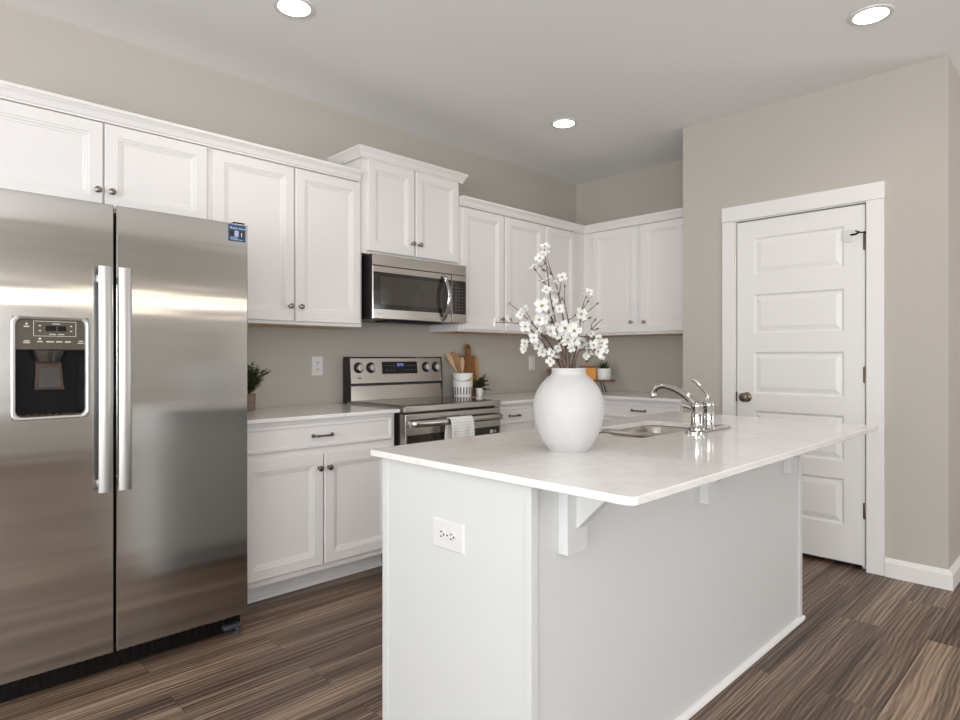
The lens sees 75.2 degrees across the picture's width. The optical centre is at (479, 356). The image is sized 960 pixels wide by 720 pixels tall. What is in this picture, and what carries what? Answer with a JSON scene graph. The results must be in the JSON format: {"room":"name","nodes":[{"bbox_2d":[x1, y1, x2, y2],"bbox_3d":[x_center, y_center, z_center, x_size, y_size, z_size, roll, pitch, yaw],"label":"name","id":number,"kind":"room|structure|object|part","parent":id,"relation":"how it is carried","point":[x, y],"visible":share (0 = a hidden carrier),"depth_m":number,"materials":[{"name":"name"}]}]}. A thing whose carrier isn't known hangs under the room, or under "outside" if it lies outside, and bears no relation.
{"room":"kitchen","nodes":[
{"label":"kitchen","id":0,"kind":"room"},
{"bbox_2d":[0,1,575,407],"bbox_3d":[-1.448,-0.180,3.460,9.600,2.760,0.120,0,0,-45],"label":"wall","id":1,"kind":"structure","parent":0,"point":[39,51],"depth_m":3.69,"materials":[{"name":"grey paint"}]},
{"bbox_2d":[0,99,207,218],"bbox_3d":[-1.750,-0.858,2.828,0.911,0.455,0.352,0,0,-45],"label":"upper cabinet","id":2,"kind":"object","parent":1,"relation":"attached to","point":[46,152],"visible":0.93,"depth_m":2.71,"materials":[{"name":"white paint"}]},
{"bbox_3d":[-1.811,-0.837,2.575,0.440,0.374,0.019,0,0,-45],"label":"door","id":3,"kind":"part","parent":2,"relation":"part of","materials":[{"name":"white paint"}]},
{"bbox_3d":[-1.654,-0.724,2.696,0.029,0.029,0.030,0,0,-45],"label":"knob","id":4,"kind":"part","parent":2,"relation":"part of","materials":[{"name":"silver metal"}]},
{"bbox_3d":[-1.615,-0.724,2.734,0.029,0.029,0.030,0,0,-45],"label":"knob","id":5,"kind":"part","parent":2,"relation":"part of","materials":[{"name":"silver metal"}]},
{"bbox_3d":[-1.493,-0.837,2.889,0.440,0.374,0.019,0,0,-45],"label":"door","id":6,"kind":"part","parent":2,"relation":"part of","materials":[{"name":"white paint"}]},
{"bbox_2d":[0,80,361,181],"bbox_3d":[-1.348,-1.059,3.013,1.814,0.062,0.046,0,0,-45],"label":"crown molding","id":7,"kind":"structure","parent":2,"relation":"attached to","point":[9,91],"depth_m":2.88,"materials":[{"name":"white paint"}]},
{"bbox_2d":[208,148,360,328],"bbox_3d":[-1.108,-0.628,3.461,0.892,0.913,0.352,0,0,-45],"label":"upper cabinet","id":8,"kind":"object","parent":1,"relation":"attached to","point":[304,226],"visible":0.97,"depth_m":3.37,"materials":[{"name":"white paint"}]},
{"bbox_3d":[-1.162,-0.606,3.216,0.430,0.828,0.019,0,0,-45],"label":"door","id":9,"kind":"part","parent":8,"relation":"part of","materials":[{"name":"white paint"}]},
{"bbox_3d":[-1.132,-0.174,3.485,0.888,0.004,0.283,0,0,-45],"label":"panel","id":10,"kind":"part","parent":8,"relation":"part of","materials":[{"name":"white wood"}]},
{"bbox_3d":[-0.855,-0.606,3.519,0.414,0.828,0.019,0,0,-45],"label":"door","id":11,"kind":"part","parent":8,"relation":"part of","materials":[{"name":"white paint"}]},
{"bbox_2d":[311,356,322,375],"bbox_3d":[-0.996,0.056,3.816,0.076,0.120,0.008,0,0,-45],"label":"power outlet","id":12,"kind":"object","parent":1,"relation":"attached to","point":[316,361],"visible":1,"depth_m":3.81,"materials":[{"name":"white plastic"}]},
{"bbox_2d":[344,158,458,264],"bbox_3d":[-0.512,-0.924,4.049,0.782,0.617,0.352,0,0,-45],"label":"upper cabinet","id":13,"kind":"object","parent":1,"relation":"attached to","point":[405,213],"visible":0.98,"depth_m":3.91,"materials":[{"name":"white paint"}]},
{"bbox_3d":[-0.544,-0.904,3.825,0.351,0.544,0.019,0,0,-45],"label":"door","id":14,"kind":"part","parent":13,"relation":"part of","materials":[{"name":"white paint"}]},
{"bbox_2d":[327,144,467,184],"bbox_3d":[-0.513,-1.207,4.050,0.875,0.062,0.350,0,0,-45],"label":"crown molding","id":15,"kind":"structure","parent":13,"relation":"attached to","point":[356,152],"depth_m":3.83,"materials":[{"name":"white paint"}]},
{"bbox_2d":[361,253,465,324],"bbox_3d":[-0.471,-0.410,4.021,0.753,0.393,0.448,0,0,-45],"label":"microwave","id":16,"kind":"object","parent":13,"relation":"attached to","point":[394,290],"visible":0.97,"depth_m":3.86,"materials":[{"name":"silver metal"}]},
{"bbox_3d":[-0.410,-0.382,3.866,0.620,0.316,0.009,0,0,-45],"label":"door","id":17,"kind":"part","parent":16,"relation":"part of","materials":[{"name":"silver metal"}]},
{"bbox_3d":[-0.215,-0.380,4.012,0.075,0.302,0.030,0,0,41],"label":"handle","id":18,"kind":"part","parent":16,"relation":"part of","materials":[{"name":"silver metal"}]},
{"bbox_3d":[-0.281,-0.904,4.085,0.366,0.544,0.019,0,0,-45],"label":"door","id":19,"kind":"part","parent":13,"relation":"part of","materials":[{"name":"white paint"}]},
{"bbox_2d":[430,206,543,335],"bbox_3d":[0.087,-0.628,4.640,0.902,0.913,0.352,0,0,-45],"label":"upper cabinet","id":20,"kind":"object","parent":1,"relation":"attached to","point":[497,252],"visible":0.74,"depth_m":4.48,"materials":[{"name":"white paint"}]},
{"bbox_3d":[0.021,-0.604,4.383,0.406,0.832,0.019,0,0,-45],"label":"door","id":21,"kind":"part","parent":20,"relation":"part of","materials":[{"name":"white paint"}]},
{"bbox_3d":[0.063,-0.174,4.664,0.898,0.004,0.283,0,0,-45],"label":"panel","id":22,"kind":"part","parent":20,"relation":"part of","materials":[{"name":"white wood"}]},
{"bbox_3d":[0.337,-0.604,4.694,0.434,0.832,0.019,0,0,-45],"label":"door","id":23,"kind":"part","parent":20,"relation":"part of","materials":[{"name":"white paint"}]},
{"bbox_2d":[529,356,534,369],"bbox_3d":[0.440,0.050,5.232,0.076,0.120,0.009,0,0,-45],"label":"light switch","id":24,"kind":"object","parent":1,"relation":"attached to","point":[531,358],"visible":1,"depth_m":5.22,"materials":[{"name":"white plastic"}]},
{"bbox_2d":[521,226,589,337],"bbox_3d":[0.704,-0.628,5.249,0.830,0.913,0.352,0,0,-45],"label":"upper cabinet","id":25,"kind":"object","parent":1,"relation":"attached to","point":[566,255],"visible":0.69,"depth_m":5.06,"materials":[{"name":"white paint"}]},
{"bbox_3d":[0.680,-0.174,5.273,0.826,0.004,0.283,0,0,-45],"label":"panel","id":26,"kind":"part","parent":25,"relation":"part of","materials":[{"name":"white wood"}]},
{"bbox_3d":[0.648,-0.604,5.002,0.367,0.832,0.019,0,0,-45],"label":"door","id":27,"kind":"part","parent":25,"relation":"part of","materials":[{"name":"white paint"}]},
{"bbox_2d":[0,0,959,184],"bbox_3d":[1.137,-1.610,0.841,9.600,0.100,7.600,0,0,-45],"label":"ceiling","id":28,"kind":"structure","parent":0,"point":[488,78],"depth_m":3.23,"materials":[{"name":"white paint"}]},
{"bbox_2d":[273,0,314,18],"bbox_3d":[-0.829,-1.556,2.776,0.182,0.007,0.182,0,0,-45],"label":"recessed light","id":29,"kind":"object","parent":28,"relation":"in","point":[297,9],"visible":1,"depth_m":2.78,"materials":[{"name":"white plastic"}]},
{"bbox_2d":[550,118,577,128],"bbox_3d":[0.561,-1.556,4.160,0.182,0.007,0.182,0,0,-45],"label":"recessed light","id":30,"kind":"object","parent":28,"relation":"in","point":[562,123],"visible":1,"depth_m":4.15,"materials":[{"name":"white plastic"}]},
{"bbox_2d":[848,4,894,25],"bbox_3d":[1.784,-1.556,2.842,0.182,0.007,0.182,0,0,-45],"label":"recessed light","id":31,"kind":"object","parent":28,"relation":"in","point":[873,14],"visible":1,"depth_m":2.83,"materials":[{"name":"white plastic"}]},
{"bbox_2d":[0,553,959,719],"bbox_3d":[1.137,1.250,0.841,9.600,0.100,7.600,0,0,-45],"label":"floor","id":32,"kind":"structure","parent":0,"point":[867,646],"depth_m":2.39,"materials":[{"name":"brown wood"}]},
{"bbox_2d":[0,188,247,701],"bbox_3d":[-1.581,0.311,2.617,0.926,1.777,0.814,0,0,-45],"label":"refrigerator","id":33,"kind":"object","parent":32,"relation":"on","point":[124,330],"visible":1,"depth_m":2.32,"materials":[{"name":"grey metal"}]},
{"bbox_3d":[-1.508,0.039,2.192,0.230,0.362,0.010,0,0,-45],"label":"dispenser frame","id":34,"kind":"part","parent":33,"relation":"part of","materials":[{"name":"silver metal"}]},
{"bbox_3d":[-1.520,-0.077,2.204,0.206,0.107,0.026,0,0,-45],"label":"control panel","id":35,"kind":"part","parent":33,"relation":"part of","materials":[{"name":"grey"}]},
{"bbox_3d":[-1.541,0.269,2.211,0.412,1.673,0.072,0,0,-45],"label":"door","id":36,"kind":"part","parent":33,"relation":"part of","materials":[{"name":"silver metal"}]},
{"bbox_3d":[-1.377,0.082,2.284,0.043,0.826,0.054,0,0,-45],"label":"handle","id":37,"kind":"part","parent":33,"relation":"part of","materials":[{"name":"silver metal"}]},
{"bbox_3d":[-1.331,0.082,2.330,0.043,0.826,0.054,0,0,-45],"label":"handle","id":38,"kind":"part","parent":33,"relation":"part of","materials":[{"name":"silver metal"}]},
{"bbox_3d":[-1.208,0.269,2.539,0.505,1.673,0.072,0,0,-45],"label":"door","id":39,"kind":"part","parent":33,"relation":"part of","materials":[{"name":"silver metal"}]},
{"bbox_2d":[230,226,243,240],"bbox_3d":[-1.033,-0.524,2.657,0.066,0.055,0.001,0,0,-45],"label":"print","id":40,"kind":"object","parent":33,"relation":"attached to","point":[236,232],"depth_m":2.65,"materials":[{"name":"blue paper"}]},
{"bbox_2d":[239,231,243,238],"bbox_3d":[-1.022,-0.523,2.669,0.019,0.030,0.001,0,0,-45],"label":"print","id":41,"kind":"object","parent":33,"relation":"attached to","point":[241,233],"depth_m":2.67,"materials":[{"name":"white paper"}]},
{"bbox_2d":[248,413,393,603],"bbox_3d":[-0.988,0.756,3.381,0.893,0.887,0.636,0,0,-45],"label":"base cabinet","id":42,"kind":"object","parent":32,"relation":"on","point":[315,485],"visible":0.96,"depth_m":3.14,"materials":[{"name":"white paint"}]},
{"bbox_3d":[-0.954,0.775,3.027,0.424,0.563,0.019,0,0,-45],"label":"door","id":43,"kind":"part","parent":42,"relation":"part of","materials":[{"name":"white paint"}]},
{"bbox_3d":[-0.882,1.192,3.273,0.893,0.017,0.012,0,0,-45],"label":"shoe molding","id":44,"kind":"part","parent":42,"relation":"part of","materials":[{"name":"white paint"}]},
{"bbox_3d":[-0.800,0.395,3.180,0.858,0.126,0.019,0,0,-45],"label":"drawer","id":45,"kind":"part","parent":42,"relation":"part of","materials":[{"name":"white paint"}]},
{"bbox_3d":[-0.805,0.563,3.140,0.029,0.029,0.030,0,0,-45],"label":"knob","id":46,"kind":"part","parent":42,"relation":"part of","materials":[{"name":"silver metal"}]},
{"bbox_3d":[-0.788,0.398,3.155,0.128,0.020,0.034,0,0,-45],"label":"pull handle","id":47,"kind":"part","parent":42,"relation":"part of","materials":[{"name":"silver metal"}]},
{"bbox_2d":[248,403,399,423],"bbox_3d":[-0.988,0.302,3.386,0.906,0.020,0.628,0,0,-45],"label":"countertop","id":48,"kind":"structure","parent":42,"relation":"on","point":[319,411],"depth_m":3.33,"materials":[{"name":"white stone"}]},
{"bbox_2d":[248,361,270,410],"bbox_3d":[-1.216,0.156,3.368,0.148,0.272,0.143,0,0,-45],"label":"potted plant","id":49,"kind":"object","parent":48,"relation":"on","point":[252,382],"visible":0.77,"depth_m":3.35,"materials":[{"name":"green plant"}]},
{"bbox_3d":[-1.248,0.246,3.362,0.072,0.092,0.072,0,0,-45],"label":"pot","id":50,"kind":"part","parent":49,"relation":"part of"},
{"bbox_3d":[-0.646,0.775,3.332,0.425,0.563,0.019,0,0,-45],"label":"door","id":51,"kind":"part","parent":42,"relation":"part of","materials":[{"name":"white paint"}]},
{"bbox_2d":[343,357,502,558],"bbox_3d":[-0.344,0.590,3.943,0.778,1.180,0.707,0,0,-45],"label":"range","id":52,"kind":"object","parent":32,"relation":"on","point":[413,386],"visible":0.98,"depth_m":3.92,"materials":[{"name":"silver metal"}]},
{"bbox_3d":[-0.763,0.070,3.924,0.068,0.068,0.013,0,0,-45],"label":"control knob","id":53,"kind":"part","parent":52,"relation":"part of","materials":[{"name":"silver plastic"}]},
{"bbox_3d":[-0.697,0.070,3.989,0.068,0.068,0.013,0,0,-45],"label":"control knob","id":54,"kind":"part","parent":52,"relation":"part of","materials":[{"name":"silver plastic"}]},
{"bbox_2d":[353,396,490,405],"bbox_3d":[-0.359,0.279,3.959,0.726,0.005,0.500,0,0,-45],"label":"cooktop","id":55,"kind":"object","parent":52,"relation":"in","point":[380,400],"depth_m":3.94,"materials":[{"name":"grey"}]},
{"bbox_3d":[-0.347,0.296,3.946,0.778,0.034,0.585,0,0,-45],"label":"cooktop trim","id":56,"kind":"part","parent":52,"relation":"part of","materials":[{"name":"silver metal"}]},
{"bbox_3d":[-0.160,0.662,3.757,0.770,0.676,0.052,0,0,-45],"label":"oven door","id":57,"kind":"part","parent":52,"relation":"part of","materials":[{"name":"silver metal"}]},
{"bbox_3d":[-0.119,0.378,3.716,0.734,0.036,0.067,0,0,-45],"label":"handle","id":58,"kind":"part","parent":52,"relation":"part of","materials":[{"name":"silver metal"}]},
{"bbox_2d":[444,415,474,439],"bbox_3d":[-0.119,0.501,3.677,0.188,0.298,0.077,0,0,-45],"label":"kitchen towel","id":59,"kind":"object","parent":52,"relation":"hanging from","point":[460,426],"visible":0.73,"depth_m":3.65,"materials":[{"name":"white fabric"}]},
{"bbox_2d":[495,402,531,432],"bbox_3d":[0.041,0.756,4.395,0.368,0.887,0.636,0,0,-45],"label":"base cabinet","id":60,"kind":"object","parent":32,"relation":"on","point":[518,416],"visible":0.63,"depth_m":4.20,"materials":[{"name":"white paint"}]},
{"bbox_3d":[0.234,0.391,4.200,0.334,0.114,0.019,0,0,-45],"label":"drawer","id":61,"kind":"part","parent":60,"relation":"part of","materials":[{"name":"white paint"}]},
{"bbox_3d":[0.234,0.761,4.200,0.334,0.592,0.019,0,0,-45],"label":"door","id":62,"kind":"part","parent":60,"relation":"part of","materials":[{"name":"white paint"}]},
{"bbox_2d":[531,402,536,428],"bbox_3d":[0.636,0.756,4.982,1.302,0.887,0.636,0,0,-45],"label":"base cabinet","id":63,"kind":"object","parent":32,"relation":"on","point":[533,423],"visible":0.02,"depth_m":4.34,"materials":[{"name":"white paint"}]},
{"bbox_2d":[450,390,682,404],"bbox_3d":[0.753,0.302,4.593,1.682,0.020,1.356,0,0,-45],"label":"countertop","id":64,"kind":"structure","parent":63,"relation":"on","point":[518,397],"depth_m":4.58,"materials":[{"name":"white stone"}]},
{"bbox_2d":[452,373,473,397],"bbox_3d":[-0.122,0.204,4.494,0.153,0.175,0.162,0,0,-45],"label":"utensil crock","id":65,"kind":"object","parent":64,"relation":"on","point":[462,387],"visible":0.96,"depth_m":4.44,"materials":[{"name":"white ceramic"}]},
{"bbox_2d":[446,352,457,372],"bbox_3d":[-0.163,0.120,4.499,0.162,0.308,0.012,0,0,-3],"label":"wooden spoon","id":66,"kind":"object","parent":65,"relation":"in","point":[449,356],"visible":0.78,"depth_m":4.50,"materials":[{"name":"brown wood"}]},
{"bbox_2d":[451,352,459,372],"bbox_3d":[-0.153,0.118,4.513,0.126,0.312,0.015,0,0,19],"label":"wooden spatula","id":67,"kind":"object","parent":65,"relation":"in","point":[453,354],"visible":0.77,"depth_m":4.52,"materials":[{"name":"brown wood"}]},
{"bbox_2d":[456,354,460,372],"bbox_3d":[-0.141,0.125,4.510,0.073,0.296,0.016,0,0,18],"label":"wooden spoon","id":68,"kind":"object","parent":65,"relation":"in","point":[458,358],"visible":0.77,"depth_m":4.51,"materials":[{"name":"brown wood"}]},
{"bbox_2d":[460,357,464,372],"bbox_3d":[-0.126,0.137,4.491,0.034,0.271,0.030,0,0,-45],"label":"wooden spatula","id":69,"kind":"object","parent":65,"relation":"in","point":[462,362],"visible":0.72,"depth_m":4.48,"materials":[{"name":"brown wood"}]},
{"bbox_2d":[461,344,476,395],"bbox_3d":[-0.081,0.098,4.645,0.130,0.388,0.054,0,0,-45],"label":"cutting board","id":70,"kind":"object","parent":64,"relation":"on","point":[470,363],"visible":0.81,"depth_m":4.65,"materials":[{"name":"brown wood"}]},
{"bbox_3d":[-0.092,-0.050,4.656,0.048,0.092,0.023,0,0,-45],"label":"handle","id":71,"kind":"part","parent":70,"relation":"part of","materials":[{"name":"brown wood"}]},
{"bbox_2d":[463,355,478,379],"bbox_3d":[-0.067,0.141,4.685,0.150,0.302,0.043,0,0,-45],"label":"cutting board","id":72,"kind":"object","parent":64,"relation":"on","point":[476,357],"visible":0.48,"depth_m":4.72,"materials":[{"name":"brown wood"}]},
{"bbox_2d":[473,374,490,396],"bbox_3d":[0.008,0.210,4.589,0.118,0.164,0.145,0,0,-45],"label":"potted plant","id":73,"kind":"object","parent":64,"relation":"on","point":[479,383],"visible":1,"depth_m":4.58,"materials":[{"name":"green plant"}]},
{"bbox_3d":[-0.005,0.261,4.596,0.058,0.062,0.058,0,0,-45],"label":"pot","id":74,"kind":"part","parent":73,"relation":"part of","materials":[{"name":"white ceramic"}]},
{"bbox_2d":[593,379,614,391],"bbox_3d":[0.814,0.238,5.110,0.559,0.101,0.170,0,0,0],"label":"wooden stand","id":75,"kind":"object","parent":64,"relation":"on","point":[596,380],"visible":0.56,"depth_m":5.03,"materials":[{"name":"brown wood"}]},
{"bbox_2d":[580,366,595,379],"bbox_3d":[0.887,0.132,5.110,0.116,0.112,0.104,0,0,0],"label":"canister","id":76,"kind":"object","parent":75,"relation":"on","point":[590,371],"visible":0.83,"depth_m":5.06,"materials":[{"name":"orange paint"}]},
{"bbox_3d":[0.887,0.083,5.110,0.116,0.013,0.104,0,0,0],"label":"lid","id":77,"kind":"part","parent":76,"relation":"part of","materials":[{"name":"brown"}]},
{"bbox_2d":[594,359,610,379],"bbox_3d":[1.012,0.100,5.115,0.132,0.177,0.136,0,0,-45],"label":"potted succulent","id":78,"kind":"object","parent":75,"relation":"on","point":[603,372],"visible":0.99,"depth_m":5.07,"materials":[{"name":"white ceramic"}]},
{"bbox_2d":[382,425,804,719],"bbox_3d":[0.642,0.756,2.346,1.910,0.887,0.762,0,0,-45],"label":"kitchen island","id":79,"kind":"object","parent":32,"relation":"on","point":[555,606],"visible":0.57,"depth_m":1.81,"materials":[{"name":"white paint"}]},
{"bbox_2d":[433,516,463,554],"bbox_3d":[-0.089,0.495,1.728,0.008,0.081,0.127,0,0,-45],"label":"power outlet","id":80,"kind":"object","parent":79,"relation":"attached to","point":[447,534],"visible":1,"depth_m":1.72,"materials":[{"name":"white plastic"}]},
{"bbox_2d":[439,528,445,539],"bbox_3d":[-0.105,0.495,1.741,0.004,0.033,0.028,0,0,-45],"label":"receptacle","id":81,"kind":"object","parent":80,"relation":"attached to","point":[442,531],"depth_m":1.74,"materials":[{"name":"white plastic"}]},
{"bbox_2d":[448,531,455,542],"bbox_3d":[-0.076,0.495,1.712,0.004,0.033,0.028,0,0,-45],"label":"receptacle","id":82,"kind":"object","parent":80,"relation":"attached to","point":[451,534],"depth_m":1.71,"materials":[{"name":"white plastic"}]},
{"bbox_3d":[-0.081,0.756,1.738,0.026,0.887,0.612,0,0,-45],"label":"panel","id":83,"kind":"part","parent":79,"relation":"part of","materials":[{"name":"white paint"}]},
{"bbox_2d":[370,412,877,505],"bbox_3d":[0.672,0.302,2.311,1.944,0.020,0.958,0,0,-45],"label":"island countertop","id":84,"kind":"structure","parent":79,"relation":"on","point":[624,471],"depth_m":1.86,"materials":[{"name":"white stone"}]},
{"bbox_2d":[533,368,603,452],"bbox_3d":[0.277,0.164,1.945,0.220,0.257,0.220,0,0,-45],"label":"vase","id":85,"kind":"object","parent":84,"relation":"on","point":[568,405],"visible":0.98,"depth_m":1.87,"materials":[{"name":"white ceramic"}]},
{"bbox_2d":[493,310,560,367],"bbox_3d":[0.158,-0.002,1.905,0.234,0.278,0.050,0,0,-11],"label":"branch","id":86,"kind":"object","parent":85,"relation":"in","point":[524,325],"visible":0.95,"depth_m":1.90,"materials":[{"name":"grey plant"}]},
{"bbox_2d":[506,299,561,367],"bbox_3d":[0.176,-0.025,1.955,0.193,0.323,0.051,0,0,9],"label":"branch","id":87,"kind":"object","parent":85,"relation":"in","point":[525,308],"visible":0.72,"depth_m":1.97,"materials":[{"name":"grey plant"}]},
{"bbox_2d":[520,327,559,364],"bbox_3d":[0.197,0.022,1.947,0.147,0.229,0.039,0,0,-3],"label":"branch","id":88,"kind":"object","parent":85,"relation":"in","point":[537,345],"visible":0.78,"depth_m":1.95,"materials":[{"name":"grey plant"}]},
{"bbox_2d":[528,242,563,367],"bbox_3d":[0.213,-0.107,1.906,0.138,0.488,0.045,0,0,-20],"label":"branch","id":89,"kind":"object","parent":85,"relation":"in","point":[546,288],"visible":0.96,"depth_m":1.90,"materials":[{"name":"grey plant"}]},
{"bbox_2d":[529,297,566,367],"bbox_3d":[0.229,-0.020,1.879,0.152,0.313,0.085,0,0,-30],"label":"branch","id":90,"kind":"object","parent":85,"relation":"in","point":[542,305],"visible":0.97,"depth_m":1.86,"materials":[{"name":"grey plant"}]},
{"bbox_2d":[542,251,566,364],"bbox_3d":[0.252,-0.103,1.989,0.048,0.480,0.105,0,0,-45],"label":"branch","id":91,"kind":"object","parent":85,"relation":"in","point":[562,276],"visible":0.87,"depth_m":2.00,"materials":[{"name":"grey plant"}]},
{"bbox_2d":[545,344,564,367],"bbox_3d":[0.241,0.047,1.932,0.074,0.179,0.042,0,0,-29],"label":"branch","id":92,"kind":"object","parent":85,"relation":"in","point":[549,361],"visible":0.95,"depth_m":1.92,"materials":[{"name":"grey plant"}]},
{"bbox_2d":[547,284,575,355],"bbox_3d":[0.261,-0.049,1.981,0.075,0.372,0.075,0,0,30],"label":"branch","id":93,"kind":"object","parent":85,"relation":"in","point":[554,290],"visible":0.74,"depth_m":1.99,"materials":[{"name":"grey plant"}]},
{"bbox_2d":[554,319,585,367],"bbox_3d":[0.278,0.011,1.906,0.086,0.251,0.079,0,0,30],"label":"branch","id":94,"kind":"object","parent":85,"relation":"in","point":[571,328],"visible":0.98,"depth_m":1.90,"materials":[{"name":"grey plant"}]},
{"bbox_2d":[571,288,598,367],"bbox_3d":[0.327,-0.040,1.947,0.096,0.353,0.041,0,0,1],"label":"branch","id":95,"kind":"object","parent":85,"relation":"in","point":[581,314],"visible":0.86,"depth_m":1.95,"materials":[{"name":"grey plant"}]},
{"bbox_2d":[573,319,601,367],"bbox_3d":[0.337,0.007,1.964,0.120,0.259,0.034,0,0,-18],"label":"branch","id":96,"kind":"object","parent":85,"relation":"in","point":[590,333],"visible":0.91,"depth_m":1.96,"materials":[{"name":"grey plant"}]},
{"bbox_2d":[574,334,608,367],"bbox_3d":[0.339,0.033,1.921,0.120,0.208,0.050,0,0,4],"label":"branch","id":97,"kind":"object","parent":85,"relation":"in","point":[602,347],"visible":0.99,"depth_m":1.92,"materials":[{"name":"grey plant"}]},
{"bbox_2d":[598,425,687,437],"bbox_3d":[0.674,0.398,2.538,0.675,0.202,0.363,0,0,-45],"label":"sink","id":98,"kind":"object","parent":84,"relation":"in","point":[648,430],"visible":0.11,"depth_m":2.57,"materials":[{"name":"silver metal"}]},
{"bbox_3d":[0.528,0.406,2.395,0.219,0.185,0.315,0,0,-45],"label":"bowl","id":99,"kind":"part","parent":98,"relation":"part of","materials":[{"name":"silver metal"}]},
{"bbox_3d":[0.762,0.406,2.625,0.380,0.185,0.315,0,0,-45],"label":"bowl","id":100,"kind":"part","parent":98,"relation":"part of","materials":[{"name":"silver metal"}]},
{"bbox_2d":[649,379,730,433],"bbox_3d":[0.849,0.190,2.535,0.320,0.203,0.234,0,0,-45],"label":"faucet","id":101,"kind":"object","parent":84,"relation":"on","point":[702,413],"visible":1,"depth_m":2.45,"materials":[{"name":"silver metal"}]},
{"bbox_3d":[0.769,0.156,2.470,0.033,0.104,0.212,0,0,-45],"label":"spout","id":102,"kind":"part","parent":101,"relation":"part of","materials":[{"name":"silver metal"}]},
{"bbox_3d":[0.836,0.227,2.401,0.062,0.110,0.062,0,0,-45],"label":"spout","id":103,"kind":"part","parent":101,"relation":"part of","materials":[{"name":"silver metal"}]},
{"bbox_3d":[0.884,0.131,2.490,0.023,0.084,0.081,0,0,-45],"label":"lever","id":104,"kind":"part","parent":101,"relation":"part of","materials":[{"name":"silver metal"}]},
{"bbox_3d":[0.909,0.286,2.474,0.320,0.012,0.062,0,0,-45],"label":"plate","id":105,"kind":"part","parent":101,"relation":"part of","materials":[{"name":"silver metal"}]},
{"bbox_3d":[0.904,0.218,2.469,0.054,0.128,0.054,0,0,-45],"label":"handle post","id":106,"kind":"part","parent":101,"relation":"part of","materials":[{"name":"silver metal"}]},
{"bbox_3d":[0.783,0.756,2.187,1.830,0.887,0.018,0,0,-45],"label":"panel","id":107,"kind":"part","parent":79,"relation":"part of","materials":[{"name":"white paint"}]},
{"bbox_3d":[0.806,1.190,2.185,1.873,0.019,0.016,0,0,-45],"label":"shoe molding","id":108,"kind":"part","parent":79,"relation":"part of","materials":[{"name":"white paint"}]},
{"bbox_3d":[1.246,0.756,3.049,0.038,0.887,0.610,0,0,-45],"label":"panel","id":109,"kind":"part","parent":79,"relation":"part of","materials":[{"name":"white paint"}]},
{"bbox_2d":[603,398,682,419],"bbox_3d":[1.340,0.756,4.731,0.652,0.887,0.728,0,0,-45],"label":"base cabinet","id":110,"kind":"object","parent":32,"relation":"on","point":[613,408],"visible":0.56,"depth_m":4.54,"materials":[{"name":"white paint"}]},
{"bbox_2d":[596,368,610,379],"bbox_3d":[1.015,0.141,5.110,0.125,0.093,0.124,0,0,-45],"label":"pot","id":111,"kind":"object","parent":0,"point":[601,373],"depth_m":5.06,"materials":[{"name":"white ceramic"}]},
{"bbox_2d":[576,160,682,392],"bbox_3d":[1.431,-0.180,5.191,0.120,2.760,1.460,0,0,-45],"label":"wall","id":112,"kind":"structure","parent":0,"point":[637,363],"depth_m":5.22,"materials":[{"name":"grey paint"}]},
{"bbox_2d":[584,218,682,336],"bbox_3d":[1.331,-0.628,4.950,0.358,0.913,1.052,0,0,-45],"label":"upper cabinet","id":113,"kind":"object","parent":112,"relation":"attached to","point":[634,274],"visible":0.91,"depth_m":4.86,"materials":[{"name":"white paint"}]},
{"bbox_2d":[459,195,682,234],"bbox_3d":[0.732,-1.059,4.359,1.423,0.062,1.052,0,0,-45],"label":"crown molding","id":114,"kind":"structure","parent":113,"relation":"attached to","point":[464,201],"depth_m":4.74,"materials":[{"name":"white paint"}]},
{"bbox_3d":[1.081,-0.607,5.005,0.019,0.830,0.422,0,0,-45],"label":"door","id":115,"kind":"part","parent":113,"relation":"part of","materials":[{"name":"white paint"}]},
{"bbox_3d":[1.355,-0.174,4.973,0.288,0.004,1.048,0,0,-45],"label":"panel","id":116,"kind":"part","parent":113,"relation":"part of","materials":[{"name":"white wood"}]},
{"bbox_3d":[1.395,-0.607,4.687,0.019,0.830,0.420,0,0,-45],"label":"door","id":117,"kind":"part","parent":113,"relation":"part of","materials":[{"name":"white paint"}]},
{"bbox_2d":[683,55,959,569],"bbox_3d":[2.694,-0.180,4.520,2.215,2.760,1.470,0,0,-45],"label":"wall","id":118,"kind":"structure","parent":0,"point":[895,127],"depth_m":3.39,"materials":[{"name":"grey paint"}]},
{"bbox_2d":[736,204,865,565],"bbox_3d":[1.897,0.158,3.735,0.101,2.032,0.738,0,0,-45],"label":"door","id":119,"kind":"structure","parent":118,"relation":"in","point":[801,278],"depth_m":3.68,"materials":[{"name":"white paint"}]},
{"bbox_3d":[1.672,0.256,3.938,0.066,0.064,0.064,0,0,-45],"label":"knob","id":120,"kind":"part","parent":119,"relation":"part of","materials":[{"name":"brown metal"}]},
{"bbox_2d":[722,181,885,575],"bbox_3d":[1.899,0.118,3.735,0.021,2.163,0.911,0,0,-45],"label":"trim","id":121,"kind":"structure","parent":118,"relation":"attached to","point":[874,194],"depth_m":3.46,"materials":[{"name":"white paint"}]},
{"bbox_2d":[884,555,959,590],"bbox_3d":[3.112,1.150,4.081,2.237,0.100,0.302,0,0,-45],"label":"baseboard","id":122,"kind":"structure","parent":118,"relation":"attached to","point":[941,578],"depth_m":3.29,"materials":[{"name":"white paint"}]}
]}

